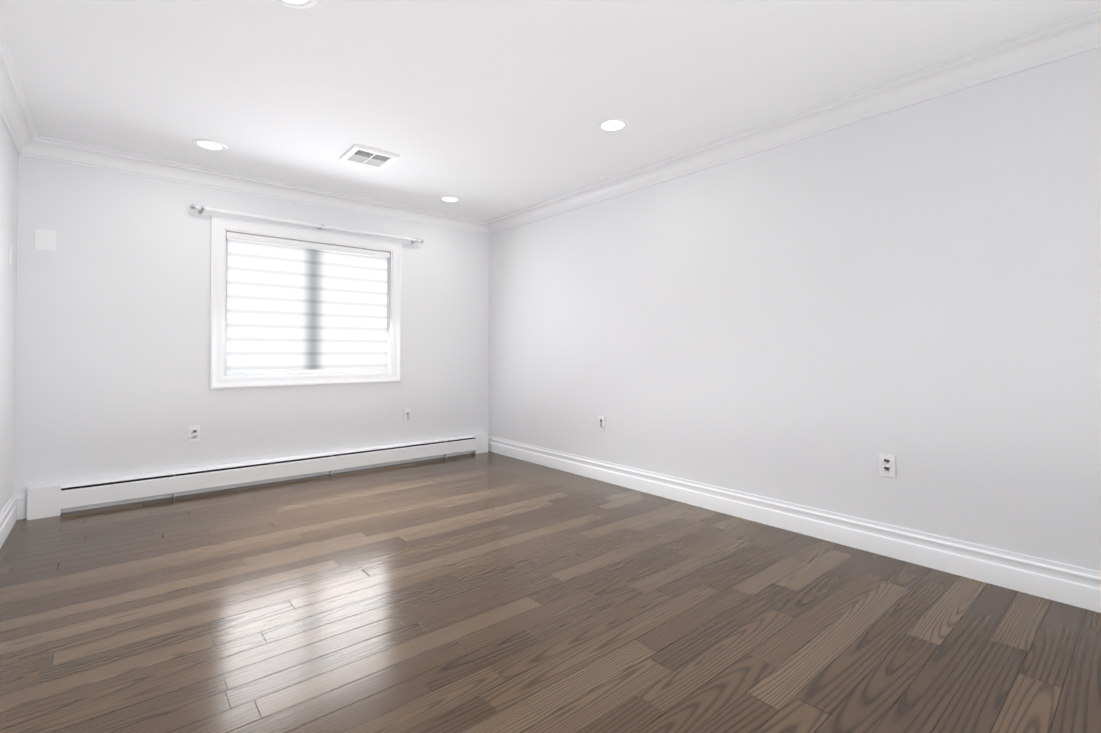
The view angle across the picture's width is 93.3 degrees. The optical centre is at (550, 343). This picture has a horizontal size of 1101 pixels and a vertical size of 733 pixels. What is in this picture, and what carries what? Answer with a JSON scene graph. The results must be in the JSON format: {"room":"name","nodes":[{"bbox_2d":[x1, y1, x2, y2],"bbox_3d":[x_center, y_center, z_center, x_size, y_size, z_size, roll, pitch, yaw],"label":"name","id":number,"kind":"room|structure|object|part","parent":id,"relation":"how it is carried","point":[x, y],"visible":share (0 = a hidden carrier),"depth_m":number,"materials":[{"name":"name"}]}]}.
{"room":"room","nodes":[
{"label":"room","id":0,"kind":"room"},
{"bbox_2d":[0,117,18,512],"bbox_3d":[-1.071,-0.151,0.426,0.150,2.430,7.360,1,-1,-40],"label":"wall","id":1,"kind":"structure","parent":0,"point":[9,161],"depth_m":3.03,"materials":[{"name":"paint"}]},
{"bbox_2d":[0,493,23,547],"bbox_3d":[-1.002,0.984,0.466,0.030,0.160,7.360,1,-1,-40],"label":"baseboard","id":2,"kind":"structure","parent":1,"relation":"attached to","point":[13,511],"depth_m":3.10,"materials":[{"name":"paint"}]},
{"bbox_2d":[0,26,43,158],"bbox_3d":[-0.977,-1.304,0.523,0.095,0.122,7.360,1,-1,-40],"label":"crown molding","id":3,"kind":"structure","parent":1,"relation":"attached to","point":[15,114],"depth_m":2.87,"materials":[{"name":"paint"}]},
{"bbox_2d":[13,155,488,493],"bbox_3d":[-2.071,-0.089,4.492,3.860,2.430,0.150,1,-1,-40],"label":"wall","id":4,"kind":"structure","parent":0,"point":[112,364],"depth_m":3.79,"materials":[{"name":"paint"}]},
{"bbox_2d":[34,228,55,250],"bbox_3d":[-3.284,-0.676,3.377,0.100,0.135,0.006,1,-1,-40],"label":"cover plate","id":5,"kind":"object","parent":4,"relation":"attached to","point":[45,239],"visible":1,"depth_m":3.38,"materials":[{"name":"white plastic"}]},
{"bbox_2d":[188,425,199,441],"bbox_3d":[-2.661,0.670,3.880,0.073,0.118,0.008,1,-1,-40],"label":"electrical outlet plate","id":6,"kind":"object","parent":4,"relation":"attached to","point":[193,433],"visible":1,"depth_m":3.88,"materials":[{"name":"white plastic"}]},
{"bbox_2d":[43,137,483,234],"bbox_3d":[-1.988,-1.244,4.419,3.330,0.122,0.095,1,-1,-40],"label":"crown molding","id":7,"kind":"structure","parent":4,"relation":"attached to","point":[56,150],"depth_m":4.05,"materials":[{"name":"paint"}]},
{"bbox_2d":[209,215,401,388],"bbox_3d":[-2.050,-0.310,4.498,1.527,1.324,0.173,1,-1,-40],"label":"window","id":8,"kind":"structure","parent":4,"relation":"in","point":[219,225],"depth_m":4.28,"materials":[{"name":"paint"}]},
{"bbox_3d":[-2.084,-0.309,4.537,1.331,1.128,0.060,1,-1,-40],"label":"window sash","id":9,"kind":"part","parent":8,"relation":"part of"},
{"bbox_2d":[226,231,389,374],"bbox_3d":[-2.036,-0.312,4.481,1.319,1.120,0.062,1,-1,-40],"label":"window blind","id":10,"kind":"object","parent":8,"relation":"attached to","point":[295,306],"visible":0.96,"depth_m":4.42,"materials":[{"name":"white plastic"}]},
{"bbox_2d":[190,204,423,243],"bbox_3d":[-1.957,-1.005,4.441,1.860,0.060,0.096,1,-1,-40],"label":"curtain rod","id":11,"kind":"object","parent":4,"relation":"attached to","point":[201,209],"visible":1,"depth_m":4.30,"materials":[{"name":"paint"}]},
{"bbox_2d":[404,409,410,421],"bbox_3d":[-1.368,0.681,4.969,0.073,0.118,0.008,1,-1,-40],"label":"electrical outlet plate","id":12,"kind":"object","parent":4,"relation":"attached to","point":[407,414],"visible":1,"depth_m":4.97,"materials":[{"name":"white plastic"}]},
{"bbox_2d":[0,451,1100,732],"bbox_3d":[0.348,1.132,1.601,3.860,0.100,7.660,1,-1,-40],"label":"floor","id":13,"kind":"structure","parent":0,"point":[488,591],"depth_m":2.03,"materials":[{"name":"brown wood"}]},
{"bbox_2d":[27,433,487,519],"bbox_3d":[-1.994,1.026,4.393,3.437,0.196,0.072,1,-1,-40],"label":"heater","id":14,"kind":"object","parent":13,"relation":"on","point":[50,500],"visible":1,"depth_m":3.97,"materials":[{"name":"metal"}]},
{"bbox_2d":[0,0,1100,220],"bbox_3d":[0.348,-1.398,1.640,3.860,0.100,7.660,1,-1,-40],"label":"ceiling","id":15,"kind":"structure","parent":0,"point":[485,110],"depth_m":2.58,"materials":[{"name":"paint"}]},
{"bbox_2d":[192,139,227,150],"bbox_3d":[-2.258,-1.316,3.445,0.198,0.007,0.198,1,-1,-40],"label":"recessed light","id":16,"kind":"object","parent":15,"relation":"in","point":[206,144],"depth_m":3.44,"materials":[{"name":"paint"}]},
{"bbox_2d":[274,0,317,8],"bbox_3d":[-0.994,-1.339,1.974,0.198,0.007,0.198,1,-1,-40],"label":"recessed light","id":17,"kind":"object","parent":15,"relation":"in","point":[299,4],"depth_m":2.04,"materials":[{"name":"paint"}]},
{"bbox_2d":[339,144,399,168],"bbox_3d":[-1.272,-1.307,3.647,0.310,0.019,0.310,1,-1,-40],"label":"ceiling vent","id":18,"kind":"object","parent":15,"relation":"in","point":[365,156],"visible":1,"depth_m":3.62,"materials":[{"name":"metal"}]},
{"bbox_2d":[439,196,460,202],"bbox_3d":[-0.902,-1.298,4.666,0.198,0.007,0.198,1,-1,-40],"label":"recessed light","id":19,"kind":"object","parent":15,"relation":"in","point":[450,199],"depth_m":4.66,"materials":[{"name":"paint"}]},
{"bbox_2d":[596,118,629,131],"bbox_3d":[0.376,-1.321,3.141,0.198,0.007,0.198,1,-1,-40],"label":"recessed light","id":20,"kind":"object","parent":15,"relation":"in","point":[612,124],"depth_m":3.13,"materials":[{"name":"paint"}]},
{"bbox_2d":[489,47,1100,571],"bbox_3d":[1.766,-0.115,2.815,0.150,2.430,7.360,1,-1,-40],"label":"wall","id":21,"kind":"structure","parent":0,"point":[821,321],"depth_m":2.81,"materials":[{"name":"paint"}]},
{"bbox_2d":[598,416,604,430],"bbox_3d":[0.421,0.655,4.279,0.008,0.118,0.073,1,-1,-40],"label":"electrical outlet plate","id":22,"kind":"object","parent":21,"relation":"attached to","point":[601,423],"visible":1,"depth_m":4.28,"materials":[{"name":"white plastic"}]},
{"bbox_2d":[484,7,1100,235],"bbox_3d":[1.672,-1.270,2.754,0.095,0.122,7.360,1,-1,-40],"label":"crown molding","id":23,"kind":"structure","parent":21,"relation":"attached to","point":[1054,41],"depth_m":2.78,"materials":[{"name":"paint"}]},
{"bbox_2d":[488,436,1100,612],"bbox_3d":[1.701,1.019,2.743,0.020,0.160,7.360,1,-1,-40],"label":"baseboard","id":24,"kind":"structure","parent":21,"relation":"attached to","point":[1080,587],"depth_m":2.78,"materials":[{"name":"paint"}]},
{"bbox_2d":[879,453,895,477],"bbox_3d":[1.750,0.632,2.700,0.008,0.118,0.073,1,-1,-40],"label":"electrical outlet plate","id":25,"kind":"object","parent":21,"relation":"attached to","point":[886,465],"visible":1,"depth_m":2.70,"materials":[{"name":"white plastic"}]}
]}

